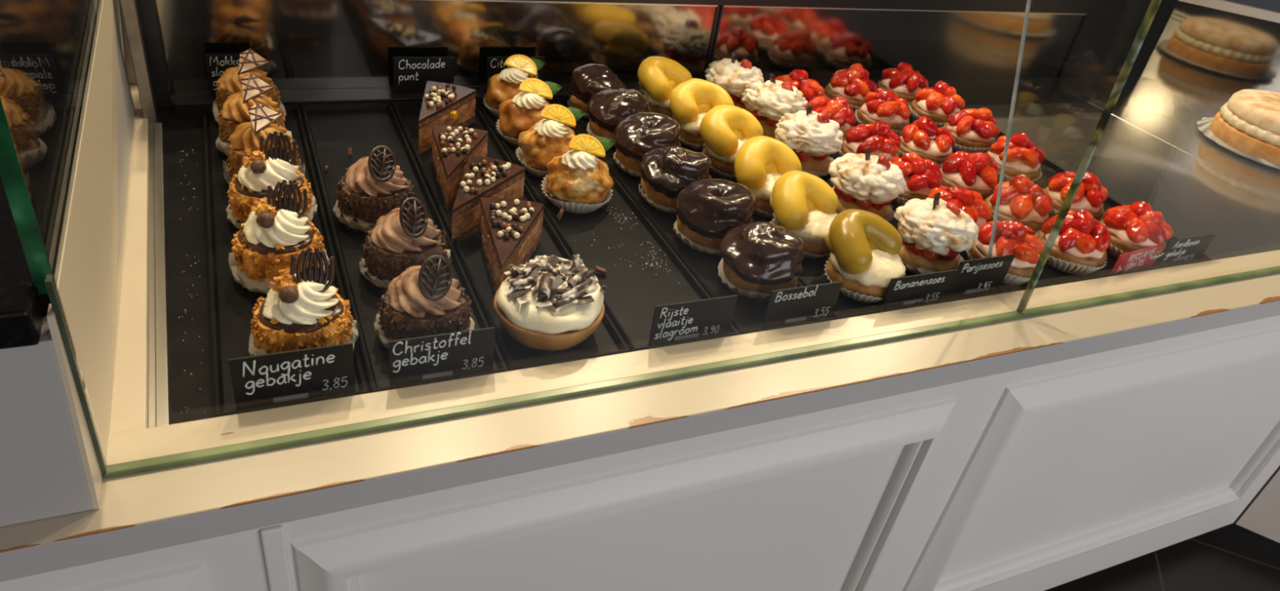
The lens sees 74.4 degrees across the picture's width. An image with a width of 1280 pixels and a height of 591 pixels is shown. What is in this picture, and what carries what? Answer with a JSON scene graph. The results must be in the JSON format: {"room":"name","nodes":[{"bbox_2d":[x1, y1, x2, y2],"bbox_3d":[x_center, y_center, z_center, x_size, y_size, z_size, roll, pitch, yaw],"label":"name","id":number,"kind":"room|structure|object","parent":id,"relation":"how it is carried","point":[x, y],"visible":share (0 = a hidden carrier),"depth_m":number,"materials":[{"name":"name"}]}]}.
{"room":"food shop","nodes":[
{"label":"food shop","id":0,"kind":"room"},
{"bbox_2d":[1044,528,1279,590],"bbox_3d":[0.629,0.789,1.302,8.000,0.050,7.500,-7,38,-24],"label":"floor","id":1,"kind":"structure","parent":0,"point":[1215,560],"depth_m":1.72,"materials":[{"name":"tile"}]},
{"bbox_2d":[0,0,134,526],"bbox_3d":[-0.848,-0.106,0.785,0.612,0.172,0.837,-7,38,-24],"label":"display case","id":2,"kind":"object","parent":1,"relation":"on","point":[50,467],"visible":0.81,"depth_m":0.64,"materials":[{"name":"beige paint"}]},
{"bbox_2d":[0,0,85,349],"bbox_3d":[-0.845,-0.171,0.754,0.606,0.030,0.810,-7,38,-24],"label":"glass panel","id":3,"kind":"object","parent":2,"relation":"on","point":[42,78],"depth_m":0.78,"materials":[{"name":"clear glass"}]},
{"bbox_2d":[0,0,1279,590],"bbox_3d":[0.717,0.074,1.267,4.100,1.180,1.670,-7,38,-24],"label":"display case","id":4,"kind":"object","parent":1,"relation":"on","point":[1032,438],"depth_m":1.06,"materials":[{"name":"paint"}]},
{"bbox_2d":[178,149,205,413],"bbox_3d":[-0.514,-0.046,0.963,0.023,0.002,0.544,-7,38,-24],"label":"crumb specks","id":5,"kind":"object","parent":4,"relation":"on","point":[193,149],"visible":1,"depth_m":0.94,"materials":[{"name":"grey food"}]},
{"bbox_2d":[204,53,239,97],"bbox_3d":[-0.610,-0.328,1.259,0.062,0.066,0.003,-7,38,-24],"label":"price card","id":6,"kind":"object","parent":4,"relation":"on","point":[216,64],"visible":0.38,"depth_m":1.25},
{"bbox_2d":[202,104,369,417],"bbox_3d":[-0.452,-0.088,1.027,0.133,0.015,0.682,-7,38,-24],"label":"tray","id":7,"kind":"object","parent":4,"relation":"on","point":[232,305],"visible":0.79,"depth_m":0.93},
{"bbox_2d":[213,48,286,123],"bbox_3d":[-0.565,-0.298,1.214,0.098,0.104,0.098,32,40,30],"label":"cake","id":8,"kind":"object","parent":7,"relation":"on","point":[229,83],"visible":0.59,"depth_m":1.20,"materials":[{"name":"food"}]},
{"bbox_2d":[215,73,292,155],"bbox_3d":[-0.527,-0.244,1.145,0.098,0.104,0.098,9,34,-2],"label":"cake","id":9,"kind":"object","parent":7,"relation":"on","point":[234,112],"visible":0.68,"depth_m":1.12,"materials":[{"name":"food"}]},
{"bbox_2d":[222,102,305,184],"bbox_3d":[-0.483,-0.191,1.079,0.098,0.104,0.098,34,41,31],"label":"cake","id":10,"kind":"object","parent":7,"relation":"on","point":[246,135],"visible":0.53,"depth_m":1.06,"materials":[{"name":"food"}]},
{"bbox_2d":[226,130,317,229],"bbox_3d":[-0.443,-0.138,1.008,0.103,0.108,0.104,25,37,21],"label":"cake","id":11,"kind":"object","parent":7,"relation":"on","point":[259,171],"visible":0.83,"depth_m":0.99,"materials":[{"name":"food"}]},
{"bbox_2d":[228,179,329,294],"bbox_3d":[-0.395,-0.068,0.918,0.103,0.108,0.103,2,35,-11],"label":"cake","id":12,"kind":"object","parent":7,"relation":"on","point":[273,232],"visible":0.91,"depth_m":0.90,"materials":[{"name":"food"}]},
{"bbox_2d":[228,342,355,409],"bbox_3d":[-0.316,0.077,0.774,0.104,0.066,0.004,-7,38,-24],"label":"price card","id":13,"kind":"object","parent":7,"relation":"on","point":[269,379],"visible":1,"depth_m":0.77,"materials":[{"name":"grey"}]},
{"bbox_2d":[248,247,358,355],"bbox_3d":[-0.330,0.011,0.821,0.103,0.108,0.103,-20,44,-37],"label":"cake","id":14,"kind":"object","parent":7,"relation":"on","point":[300,310],"visible":0.89,"depth_m":0.80,"materials":[{"name":"food"}]},
{"bbox_2d":[300,102,509,393],"bbox_3d":[-0.329,-0.104,1.081,0.135,0.015,0.682,-7,38,-24],"label":"tray","id":15,"kind":"object","parent":4,"relation":"on","point":[331,129],"visible":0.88,"depth_m":1.11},
{"bbox_2d":[346,147,351,155],"bbox_3d":[-0.412,-0.203,1.198,0.004,0.012,0.008,22,36,17],"label":"crumb","id":16,"kind":"object","parent":15,"relation":"on","point":[349,150],"visible":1,"depth_m":1.20,"materials":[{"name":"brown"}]},
{"bbox_2d":[333,145,416,233],"bbox_3d":[-0.328,-0.139,1.046,0.103,0.101,0.103,18,35,11],"label":"cake","id":17,"kind":"object","parent":15,"relation":"on","point":[374,186],"visible":0.88,"depth_m":1.02,"materials":[{"name":"food"}]},
{"bbox_2d":[359,196,451,289],"bbox_3d":[-0.266,-0.066,0.956,0.103,0.102,0.103,-5,37,-20],"label":"cake","id":18,"kind":"object","parent":15,"relation":"on","point":[402,238],"visible":0.84,"depth_m":0.93,"materials":[{"name":"food"}]},
{"bbox_2d":[373,254,475,348],"bbox_3d":[-0.221,0.003,0.868,0.104,0.102,0.104,29,39,26],"label":"cake","id":19,"kind":"object","parent":15,"relation":"on","point":[425,300],"visible":0.92,"depth_m":0.84,"materials":[{"name":"food"}]},
{"bbox_2d":[388,326,494,386],"bbox_3d":[-0.193,0.063,0.829,0.102,0.063,0.004,-7,38,-24],"label":"price card","id":20,"kind":"object","parent":15,"relation":"on","point":[422,358],"visible":0.99,"depth_m":0.82,"materials":[{"name":"grey"}]},
{"bbox_2d":[392,57,454,93],"bbox_3d":[-0.351,-0.359,1.375,0.098,0.060,0.003,-7,38,-24],"label":"price card","id":21,"kind":"object","parent":4,"relation":"on","point":[411,74],"visible":1,"depth_m":1.37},
{"bbox_2d":[391,101,631,371],"bbox_3d":[-0.204,-0.120,1.136,0.134,0.015,0.682,-7,38,-24],"label":"tray","id":22,"kind":"object","parent":4,"relation":"on","point":[606,340],"visible":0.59,"depth_m":1.02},
{"bbox_2d":[418,80,475,155],"bbox_3d":[-0.308,-0.272,1.278,0.080,0.061,0.155,11,34,2],"label":"cake slice","id":23,"kind":"object","parent":22,"relation":"on","point":[443,104],"visible":0.99,"depth_m":1.27,"materials":[{"name":"food"}]},
{"bbox_2d":[431,125,488,211],"bbox_3d":[-0.254,-0.178,1.155,0.080,0.061,0.157,5,34,-8],"label":"cake slice","id":24,"kind":"object","parent":22,"relation":"on","point":[452,146],"visible":0.92,"depth_m":1.15,"materials":[{"name":"food"}]},
{"bbox_2d":[451,154,525,244],"bbox_3d":[-0.211,-0.124,1.087,0.080,0.061,0.156,14,34,6],"label":"cake slice","id":25,"kind":"object","parent":22,"relation":"on","point":[482,176],"visible":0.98,"depth_m":1.08,"materials":[{"name":"food"}]},
{"bbox_2d":[479,197,543,291],"bbox_3d":[-0.159,-0.058,1.005,0.080,0.061,0.156,5,34,-7],"label":"cake slice","id":26,"kind":"object","parent":22,"relation":"on","point":[510,230],"visible":0.96,"depth_m":1.01,"materials":[{"name":"food"}]},
{"bbox_2d":[493,253,606,351],"bbox_3d":[-0.098,0.005,0.917,0.120,0.076,0.120,-7,38,-24],"label":"tart","id":27,"kind":"object","parent":22,"relation":"on","point":[544,304],"visible":1,"depth_m":0.89,"materials":[{"name":"white food"}]},
{"bbox_2d":[485,56,544,91],"bbox_3d":[-0.212,-0.377,1.436,0.100,0.060,0.003,-7,38,-24],"label":"price card","id":28,"kind":"object","parent":4,"relation":"on","point":[495,64],"visible":0.34,"depth_m":1.42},
{"bbox_2d":[475,97,740,351],"bbox_3d":[-0.080,-0.136,1.190,0.135,0.015,0.682,-7,38,-24],"label":"tray","id":29,"kind":"object","parent":4,"relation":"on","point":[631,296],"visible":0.6,"depth_m":1.08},
{"bbox_2d":[483,54,546,118],"bbox_3d":[-0.201,-0.343,1.379,0.108,0.096,0.102,-14,41,-31],"label":"cake","id":30,"kind":"object","parent":29,"relation":"on","point":[502,86],"visible":0.64,"depth_m":1.35,"materials":[{"name":"food"}]},
{"bbox_2d":[483,95,499,118],"bbox_3d":[-0.209,-0.312,1.397,0.102,0.022,0.102,-14,41,-31],"label":"paper cup","id":31,"kind":"object","parent":30,"relation":"on","point":[492,104],"depth_m":1.36,"materials":[{"name":"white paper"}]},
{"bbox_2d":[496,78,562,147],"bbox_3d":[-0.170,-0.285,1.302,0.102,0.096,0.102,18,35,11],"label":"cake","id":32,"kind":"object","parent":29,"relation":"on","point":[517,114],"visible":0.7,"depth_m":1.28,"materials":[{"name":"food"}]},
{"bbox_2d":[496,119,519,147],"bbox_3d":[-0.175,-0.255,1.323,0.102,0.022,0.102,18,35,11],"label":"paper cup","id":33,"kind":"object","parent":32,"relation":"on","point":[510,134],"depth_m":1.29,"materials":[{"name":"white paper"}]},
{"bbox_2d":[515,103,585,178],"bbox_3d":[-0.130,-0.229,1.231,0.102,0.096,0.102,6,34,-6],"label":"cake","id":34,"kind":"object","parent":29,"relation":"on","point":[548,138],"visible":0.8,"depth_m":1.21,"materials":[{"name":"food"}]},
{"bbox_2d":[515,146,548,178],"bbox_3d":[-0.135,-0.199,1.252,0.102,0.022,0.102,6,34,-6],"label":"paper cup","id":35,"kind":"object","parent":34,"relation":"on","point":[535,166],"depth_m":1.22,"materials":[{"name":"white paper"}]},
{"bbox_2d":[556,207,564,219],"bbox_3d":[-0.108,-0.110,1.133,0.009,0.017,0.025,10,34,0],"label":"crumb","id":36,"kind":"object","parent":29,"relation":"on","point":[562,211],"visible":1,"depth_m":1.12,"materials":[{"name":"brown food"}]},
{"bbox_2d":[540,133,614,213],"bbox_3d":[-0.081,-0.173,1.162,0.108,0.096,0.102,-16,42,-32],"label":"cake","id":37,"kind":"object","parent":29,"relation":"on","point":[576,181],"visible":1,"depth_m":1.14,"materials":[{"name":"food"}]},
{"bbox_2d":[540,174,613,213],"bbox_3d":[-0.089,-0.143,1.181,0.102,0.022,0.102,-16,42,-32],"label":"paper cup","id":38,"kind":"object","parent":37,"relation":"attached to","point":[573,202],"depth_m":1.15,"materials":[{"name":"white paper"}]},
{"bbox_2d":[595,265,606,275],"bbox_3d":[-0.048,-0.031,1.039,0.015,0.010,0.006,11,34,2],"label":"crumb","id":39,"kind":"object","parent":29,"relation":"on","point":[599,269],"visible":0.93,"depth_m":1.04,"materials":[{"name":"brown food"}]},
{"bbox_2d":[574,207,679,283],"bbox_3d":[-0.028,-0.066,1.104,0.107,0.003,0.196,-7,38,-24],"label":"crumbs","id":40,"kind":"object","parent":29,"relation":"on","point":[607,207],"visible":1,"depth_m":1.09,"materials":[{"name":"grey food"}]},
{"bbox_2d":[648,294,737,346],"bbox_3d":[0.059,0.031,0.941,0.102,0.061,0.004,-7,38,-24],"label":"price card","id":41,"kind":"object","parent":29,"relation":"on","point":[688,320],"visible":0.99,"depth_m":0.94,"materials":[{"name":"grey"}]},
{"bbox_2d":[553,97,835,334],"bbox_3d":[0.043,-0.151,1.244,0.131,0.015,0.682,-7,38,-24],"label":"tray","id":42,"kind":"object","parent":4,"relation":"on","point":[748,314],"visible":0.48,"depth_m":1.10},
{"bbox_2d":[566,63,626,119],"bbox_3d":[-0.073,-0.351,1.434,0.100,0.082,0.101,15,35,8],"label":"pastry","id":43,"kind":"object","parent":42,"relation":"on","point":[587,80],"visible":0.67,"depth_m":1.40,"materials":[{"name":"food"}]},
{"bbox_2d":[586,88,648,146],"bbox_3d":[-0.034,-0.292,1.357,0.103,0.083,0.101,4,35,-9],"label":"pastry","id":44,"kind":"object","parent":42,"relation":"on","point":[606,108],"visible":0.7,"depth_m":1.33,"materials":[{"name":"food"}]},
{"bbox_2d":[613,111,681,177],"bbox_3d":[0.012,-0.229,1.283,0.106,0.077,0.106,31,40,28],"label":"chocolate glazed puff","id":45,"kind":"object","parent":42,"relation":"on","point":[637,134],"visible":0.79,"depth_m":1.25,"materials":[{"name":"food"}]},
{"bbox_2d":[638,146,711,213],"bbox_3d":[0.052,-0.172,1.206,0.108,0.081,0.109,2,35,-11],"label":"chocolate glazed puff","id":46,"kind":"object","parent":42,"relation":"on","point":[665,171],"visible":0.76,"depth_m":1.18,"materials":[{"name":"food"}]},
{"bbox_2d":[673,178,755,255],"bbox_3d":[0.100,-0.110,1.131,0.108,0.078,0.110,11,34,2],"label":"chocolate glazed puff","id":47,"kind":"object","parent":42,"relation":"on","point":[708,209],"visible":0.89,"depth_m":1.10,"materials":[{"name":"food"}]},
{"bbox_2d":[717,222,804,300],"bbox_3d":[0.152,-0.050,1.054,0.107,0.080,0.109,34,41,31],"label":"chocolate glazed puff","id":48,"kind":"object","parent":42,"relation":"on","point":[758,259],"visible":0.99,"depth_m":1.02,"materials":[{"name":"food"}]},
{"bbox_2d":[760,280,843,328],"bbox_3d":[0.192,0.014,0.999,0.100,0.060,0.004,-7,38,-24],"label":"price card","id":49,"kind":"object","parent":42,"relation":"on","point":[813,302],"visible":0.98,"depth_m":0.99,"materials":[{"name":"grey"}]},
{"bbox_2d":[680,143,922,319],"bbox_3d":[0.165,-0.167,1.298,0.134,0.015,0.682,-7,38,-24],"label":"tray","id":50,"kind":"object","parent":4,"relation":"on","point":[813,273],"visible":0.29,"depth_m":1.08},
{"bbox_2d":[637,56,692,119],"bbox_3d":[0.050,-0.358,1.466,0.110,0.094,0.112,-7,38,-24],"label":"pastry","id":51,"kind":"object","parent":50,"relation":"on","point":[658,77],"visible":0.67,"depth_m":1.44,"materials":[{"name":"food"}]},
{"bbox_2d":[669,78,734,151],"bbox_3d":[0.102,-0.301,1.396,0.113,0.094,0.113,8,34,-3],"label":"pastry","id":52,"kind":"object","parent":50,"relation":"on","point":[690,100],"visible":0.62,"depth_m":1.37,"materials":[{"name":"food"}]},
{"bbox_2d":[679,137,704,151],"bbox_3d":[0.101,-0.268,1.414,0.105,0.018,0.105,-7,38,-24],"label":"paper cup","id":53,"kind":"object","parent":52,"relation":"on","point":[695,143],"depth_m":1.38,"materials":[{"name":"paper"}]},
{"bbox_2d":[699,104,763,180],"bbox_3d":[0.145,-0.242,1.321,0.114,0.094,0.115,-7,38,-24],"label":"pastry","id":54,"kind":"object","parent":50,"relation":"on","point":[723,130],"visible":0.72,"depth_m":1.30,"materials":[{"name":"food"}]},
{"bbox_2d":[702,151,737,180],"bbox_3d":[0.145,-0.209,1.340,0.105,0.018,0.105,-7,38,-24],"label":"paper cup","id":55,"kind":"object","parent":54,"relation":"on","point":[723,169],"depth_m":1.30,"materials":[{"name":"paper"}]},
{"bbox_2d":[733,135,801,218],"bbox_3d":[0.190,-0.175,1.235,0.110,0.093,0.112,13,34,5],"label":"pastry","id":56,"kind":"object","parent":50,"relation":"on","point":[760,161],"visible":0.59,"depth_m":1.21,"materials":[{"name":"food"}]},
{"bbox_2d":[752,208,773,218],"bbox_3d":[0.187,-0.142,1.252,0.105,0.018,0.105,-7,38,-24],"label":"paper cup","id":57,"kind":"object","parent":56,"relation":"attached to","point":[762,212],"depth_m":1.21,"materials":[{"name":"white paper"}]},
{"bbox_2d":[769,170,838,258],"bbox_3d":[0.230,-0.112,1.154,0.109,0.093,0.111,10,34,1],"label":"pastry","id":58,"kind":"object","parent":50,"relation":"on","point":[803,203],"visible":0.73,"depth_m":1.13,"materials":[{"name":"food"}]},
{"bbox_2d":[769,218,830,258],"bbox_3d":[0.227,-0.080,1.172,0.105,0.018,0.105,-7,38,-24],"label":"paper cup","id":59,"kind":"object","parent":58,"relation":"attached to","point":[812,250],"depth_m":1.13,"materials":[{"name":"white paper"}]},
{"bbox_2d":[824,208,906,303],"bbox_3d":[0.292,-0.052,1.082,0.112,0.093,0.109,12,34,3],"label":"pastry","id":60,"kind":"object","parent":50,"relation":"on","point":[864,247],"visible":0.97,"depth_m":1.06,"materials":[{"name":"food"}]},
{"bbox_2d":[824,257,884,303],"bbox_3d":[0.290,-0.020,1.101,0.105,0.018,0.105,-7,38,-24],"label":"paper cup","id":61,"kind":"object","parent":60,"relation":"on","point":[852,289],"depth_m":1.06,"materials":[{"name":"white paper"}]},
{"bbox_2d":[880,269,958,309],"bbox_3d":[0.355,-0.004,1.073,0.108,0.054,0.004,-7,38,-24],"label":"price card","id":62,"kind":"object","parent":50,"relation":"on","point":[937,286],"visible":0.99,"depth_m":1.07,"materials":[{"name":"grey"}]},
{"bbox_2d":[818,155,1001,306],"bbox_3d":[0.289,-0.183,1.352,0.135,0.015,0.682,-7,38,-24],"label":"tray","id":63,"kind":"object","parent":4,"relation":"on","point":[894,222],"visible":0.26,"depth_m":1.13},
{"bbox_2d":[704,52,764,110],"bbox_3d":[0.171,-0.388,1.530,0.112,0.103,0.112,-7,38,-24],"label":"tart","id":64,"kind":"object","parent":63,"relation":"on","point":[734,77],"visible":0.53,"depth_m":1.50,"materials":[{"name":"food"}]},
{"bbox_2d":[741,73,807,139],"bbox_3d":[0.232,-0.333,1.467,0.112,0.103,0.114,-14,41,-31],"label":"tart","id":65,"kind":"object","parent":63,"relation":"on","point":[768,101],"visible":0.74,"depth_m":1.43,"materials":[{"name":"food"}]},
{"bbox_2d":[774,103,843,177],"bbox_3d":[0.271,-0.258,1.367,0.117,0.103,0.114,-7,38,-24],"label":"pastry","id":66,"kind":"object","parent":63,"relation":"on","point":[811,135],"visible":0.89,"depth_m":1.34,"materials":[{"name":"food"}]},
{"bbox_2d":[827,146,906,222],"bbox_3d":[0.337,-0.171,1.258,0.114,0.103,0.114,-7,38,-24],"label":"pastry","id":67,"kind":"object","parent":63,"relation":"on","point":[867,182],"visible":0.95,"depth_m":1.23,"materials":[{"name":"food"}]},
{"bbox_2d":[893,191,978,274],"bbox_3d":[0.402,-0.090,1.157,0.112,0.103,0.115,-7,38,-24],"label":"pastry","id":68,"kind":"object","parent":63,"relation":"on","point":[934,232],"visible":0.94,"depth_m":1.13,"materials":[{"name":"food"}]},
{"bbox_2d":[946,253,1015,298],"bbox_3d":[0.450,-0.023,1.115,0.094,0.063,0.004,-7,38,-24],"label":"price card","id":69,"kind":"object","parent":63,"relation":"on","point":[972,275],"visible":0.98,"depth_m":1.11,"materials":[{"name":"grey"}]},
{"bbox_2d":[830,108,1212,293],"bbox_3d":[0.552,-0.217,1.468,0.440,0.015,0.682,-7,38,-24],"label":"tray","id":70,"kind":"object","parent":4,"relation":"on","point":[1050,276],"visible":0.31,"depth_m":1.25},
{"bbox_2d":[774,69,825,106],"bbox_3d":[0.296,-0.381,1.573,0.105,0.079,0.105,4,35,-8],"label":"tart","id":71,"kind":"object","parent":70,"relation":"on","point":[811,89],"visible":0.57,"depth_m":1.55,"materials":[{"name":"food"}]},
{"bbox_2d":[804,95,856,140],"bbox_3d":[0.335,-0.315,1.489,0.105,0.078,0.105,19,35,13],"label":"tart","id":72,"kind":"object","parent":70,"relation":"on","point":[837,109],"visible":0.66,"depth_m":1.46,"materials":[{"name":"food"}]},
{"bbox_2d":[823,62,876,114],"bbox_3d":[0.412,-0.406,1.637,0.105,0.081,0.105,-21,45,-37],"label":"tart","id":73,"kind":"object","parent":70,"relation":"on","point":[853,84],"visible":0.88,"depth_m":1.61,"materials":[{"name":"food"}]},
{"bbox_2d":[823,88,860,114],"bbox_3d":[0.408,-0.382,1.653,0.105,0.023,0.105,-3,36,-18],"label":"paper cup","id":74,"kind":"object","parent":73,"relation":"on","point":[854,102],"depth_m":1.61,"materials":[{"name":"white paper"}]},
{"bbox_2d":[838,121,901,160],"bbox_3d":[0.388,-0.253,1.412,0.105,0.078,0.105,2,35,-12],"label":"tart","id":75,"kind":"object","parent":70,"relation":"on","point":[878,135],"visible":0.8,"depth_m":1.39,"materials":[{"name":"food"}]},
{"bbox_2d":[838,145,844,156],"bbox_3d":[0.384,-0.231,1.428,0.105,0.023,0.105,2,35,-12],"label":"paper cup","id":76,"kind":"object","parent":75,"relation":"on","point":[842,151],"depth_m":1.41,"materials":[{"name":"white paper"}]},
{"bbox_2d":[854,88,910,136],"bbox_3d":[0.453,-0.342,1.558,0.105,0.078,0.105,15,34,7],"label":"tart","id":77,"kind":"object","parent":70,"relation":"on","point":[882,104],"visible":0.88,"depth_m":1.53,"materials":[{"name":"food"}]},
{"bbox_2d":[854,108,902,136],"bbox_3d":[0.449,-0.320,1.574,0.105,0.023,0.105,30,39,27],"label":"paper cup","id":78,"kind":"object","parent":77,"relation":"on","point":[863,117],"depth_m":1.53,"materials":[{"name":"white paper"}]},
{"bbox_2d":[876,62,928,109],"bbox_3d":[0.531,-0.429,1.704,0.105,0.078,0.105,1,35,-12],"label":"tart","id":79,"kind":"object","parent":70,"relation":"on","point":[904,82],"visible":0.75,"depth_m":1.67,"materials":[{"name":"food"}]},
{"bbox_2d":[888,152,942,206],"bbox_3d":[0.428,-0.185,1.323,0.105,0.078,0.105,-20,44,-37],"label":"tart","id":80,"kind":"object","parent":70,"relation":"on","point":[921,175],"visible":0.71,"depth_m":1.29,"materials":[{"name":"food"}]},
{"bbox_2d":[892,195,909,206],"bbox_3d":[0.425,-0.162,1.339,0.105,0.023,0.105,-2,36,-17],"label":"paper cup","id":81,"kind":"object","parent":80,"relation":"on","point":[900,201],"depth_m":1.30,"materials":[{"name":"white paper"}]},
{"bbox_2d":[897,115,955,168],"bbox_3d":[0.496,-0.267,1.460,0.105,0.078,0.105,7,34,-4],"label":"tart","id":82,"kind":"object","parent":70,"relation":"on","point":[922,137],"visible":0.86,"depth_m":1.44,"materials":[{"name":"food"}]},
{"bbox_2d":[897,149,942,168],"bbox_3d":[0.493,-0.244,1.475,0.105,0.023,0.105,7,34,-4],"label":"paper cup","id":83,"kind":"object","parent":82,"relation":"on","point":[937,157],"depth_m":1.43,"materials":[{"name":"white paper"}]},
{"bbox_2d":[908,80,964,128],"bbox_3d":[0.577,-0.371,1.631,0.105,0.078,0.105,-5,37,-21],"label":"tart","id":84,"kind":"object","parent":70,"relation":"on","point":[937,103],"visible":0.9,"depth_m":1.61,"materials":[{"name":"food"}]},
{"bbox_2d":[908,103,946,128],"bbox_3d":[0.573,-0.349,1.647,0.105,0.023,0.105,-5,37,-21],"label":"paper cup","id":85,"kind":"object","parent":84,"relation":"on","point":[917,110],"depth_m":1.61,"materials":[{"name":"white paper"}]},
{"bbox_2d":[927,186,991,229],"bbox_3d":[0.469,-0.127,1.248,0.105,0.080,0.105,0,35,-14],"label":"tart","id":86,"kind":"object","parent":70,"relation":"on","point":[971,202],"visible":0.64,"depth_m":1.22,"materials":[{"name":"food"}]},
{"bbox_2d":[939,151,999,200],"bbox_3d":[0.534,-0.199,1.369,0.105,0.078,0.105,25,37,21],"label":"tart","id":87,"kind":"object","parent":70,"relation":"on","point":[978,172],"visible":0.83,"depth_m":1.34,"materials":[{"name":"food"}]},
{"bbox_2d":[941,107,999,152],"bbox_3d":[0.609,-0.308,1.548,0.105,0.077,0.105,32,40,29],"label":"tart","id":88,"kind":"object","parent":70,"relation":"on","point":[972,130],"visible":0.93,"depth_m":1.52,"materials":[{"name":"food"}]},
{"bbox_2d":[941,126,990,152],"bbox_3d":[0.605,-0.285,1.563,0.105,0.023,0.105,32,40,29],"label":"paper cup","id":89,"kind":"object","parent":88,"relation":"on","point":[963,142],"depth_m":1.52,"materials":[{"name":"white paper"}]},
{"bbox_2d":[966,219,1044,285],"bbox_3d":[0.514,-0.070,1.175,0.105,0.082,0.105,33,40,30],"label":"tart","id":90,"kind":"object","parent":70,"relation":"on","point":[1011,237],"visible":0.8,"depth_m":1.15,"materials":[{"name":"food"}]},
{"bbox_2d":[966,250,1030,285],"bbox_3d":[0.510,-0.046,1.191,0.105,0.023,0.105,29,39,26],"label":"paper cup","id":91,"kind":"object","parent":90,"relation":"on","point":[1017,274],"depth_m":1.15,"materials":[{"name":"white paper"}]},
{"bbox_2d":[986,132,1045,182],"bbox_3d":[0.648,-0.240,1.460,0.105,0.077,0.105,15,34,7],"label":"tart","id":92,"kind":"object","parent":70,"relation":"on","point":[1023,157],"visible":0.84,"depth_m":1.43,"materials":[{"name":"food"}]},
{"bbox_2d":[997,171,1042,182],"bbox_3d":[0.645,-0.218,1.475,0.105,0.023,0.105,15,34,7],"label":"paper cup","id":93,"kind":"object","parent":92,"relation":"on","point":[1033,175],"depth_m":1.43,"materials":[{"name":"white paper"}]},
{"bbox_2d":[984,173,1053,235],"bbox_3d":[0.586,-0.143,1.298,0.105,0.082,0.105,-16,42,-33],"label":"tart","id":94,"kind":"object","parent":70,"relation":"on","point":[1022,200],"visible":0.85,"depth_m":1.27,"materials":[{"name":"food"}]},
{"bbox_2d":[986,215,1040,234],"bbox_3d":[0.581,-0.119,1.315,0.105,0.023,0.105,18,35,12],"label":"paper cup","id":95,"kind":"object","parent":94,"relation":"on","point":[1035,224],"depth_m":1.27,"materials":[{"name":"white paper"}]},
{"bbox_2d":[1035,209,1111,275],"bbox_3d":[0.635,-0.085,1.229,0.105,0.079,0.105,-6,37,-23],"label":"tart","id":96,"kind":"object","parent":70,"relation":"on","point":[1080,246],"visible":0.89,"depth_m":1.20,"materials":[{"name":"food"}]},
{"bbox_2d":[1035,231,1106,275],"bbox_3d":[0.631,-0.062,1.244,0.105,0.023,0.105,-6,37,-23],"label":"paper cup","id":97,"kind":"object","parent":96,"relation":"on","point":[1068,261],"depth_m":1.21,"materials":[{"name":"white paper"}]},
{"bbox_2d":[1043,171,1108,221],"bbox_3d":[0.704,-0.164,1.361,0.105,0.079,0.105,10,34,0],"label":"tart","id":98,"kind":"object","parent":70,"relation":"on","point":[1091,196],"visible":0.62,"depth_m":1.33,"materials":[{"name":"food"}]},
{"bbox_2d":[1048,208,1104,221],"bbox_3d":[0.700,-0.141,1.377,0.105,0.023,0.105,-5,37,-21],"label":"paper cup","id":99,"kind":"object","parent":98,"relation":"on","point":[1098,214],"depth_m":1.34,"materials":[{"name":"white paper"}]},
{"bbox_2d":[1099,200,1173,259],"bbox_3d":[0.754,-0.102,1.285,0.105,0.078,0.105,1,35,-12],"label":"tart","id":100,"kind":"object","parent":70,"relation":"on","point":[1134,227],"visible":0.92,"depth_m":1.26,"materials":[{"name":"food"}]},
{"bbox_2d":[1106,243,1164,259],"bbox_3d":[0.750,-0.080,1.300,0.105,0.023,0.105,-15,41,-32],"label":"paper cup","id":101,"kind":"object","parent":100,"relation":"on","point":[1114,250],"depth_m":1.26,"materials":[{"name":"white paper"}]},
{"bbox_2d":[1109,244,1164,273],"bbox_3d":[0.732,-0.050,1.244,0.110,0.042,0.004,-11,39,-28],"label":"price card","id":102,"kind":"object","parent":70,"relation":"on","point":[1137,260],"visible":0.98,"depth_m":1.24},
{"bbox_2d":[1155,234,1214,265],"bbox_3d":[0.834,-0.068,1.290,0.104,0.048,0.004,-7,38,-24],"label":"price card","id":103,"kind":"object","parent":70,"relation":"on","point":[1189,248],"visible":0.99,"depth_m":1.29,"materials":[{"name":"grey"}]},
{"bbox_2d":[1196,88,1279,169],"bbox_3d":[1.351,-0.349,1.765,0.306,0.098,0.306,-7,38,-24],"label":"cake","id":104,"kind":"object","parent":4,"relation":"on","point":[1247,125],"visible":1,"depth_m":1.73,"materials":[{"name":"beige food"}]},
{"bbox_2d":[1217,465,1279,556],"bbox_3d":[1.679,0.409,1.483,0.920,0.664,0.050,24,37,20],"label":"base cabinet","id":105,"kind":"object","parent":1,"relation":"on","point":[1258,525],"visible":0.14,"depth_m":1.74,"materials":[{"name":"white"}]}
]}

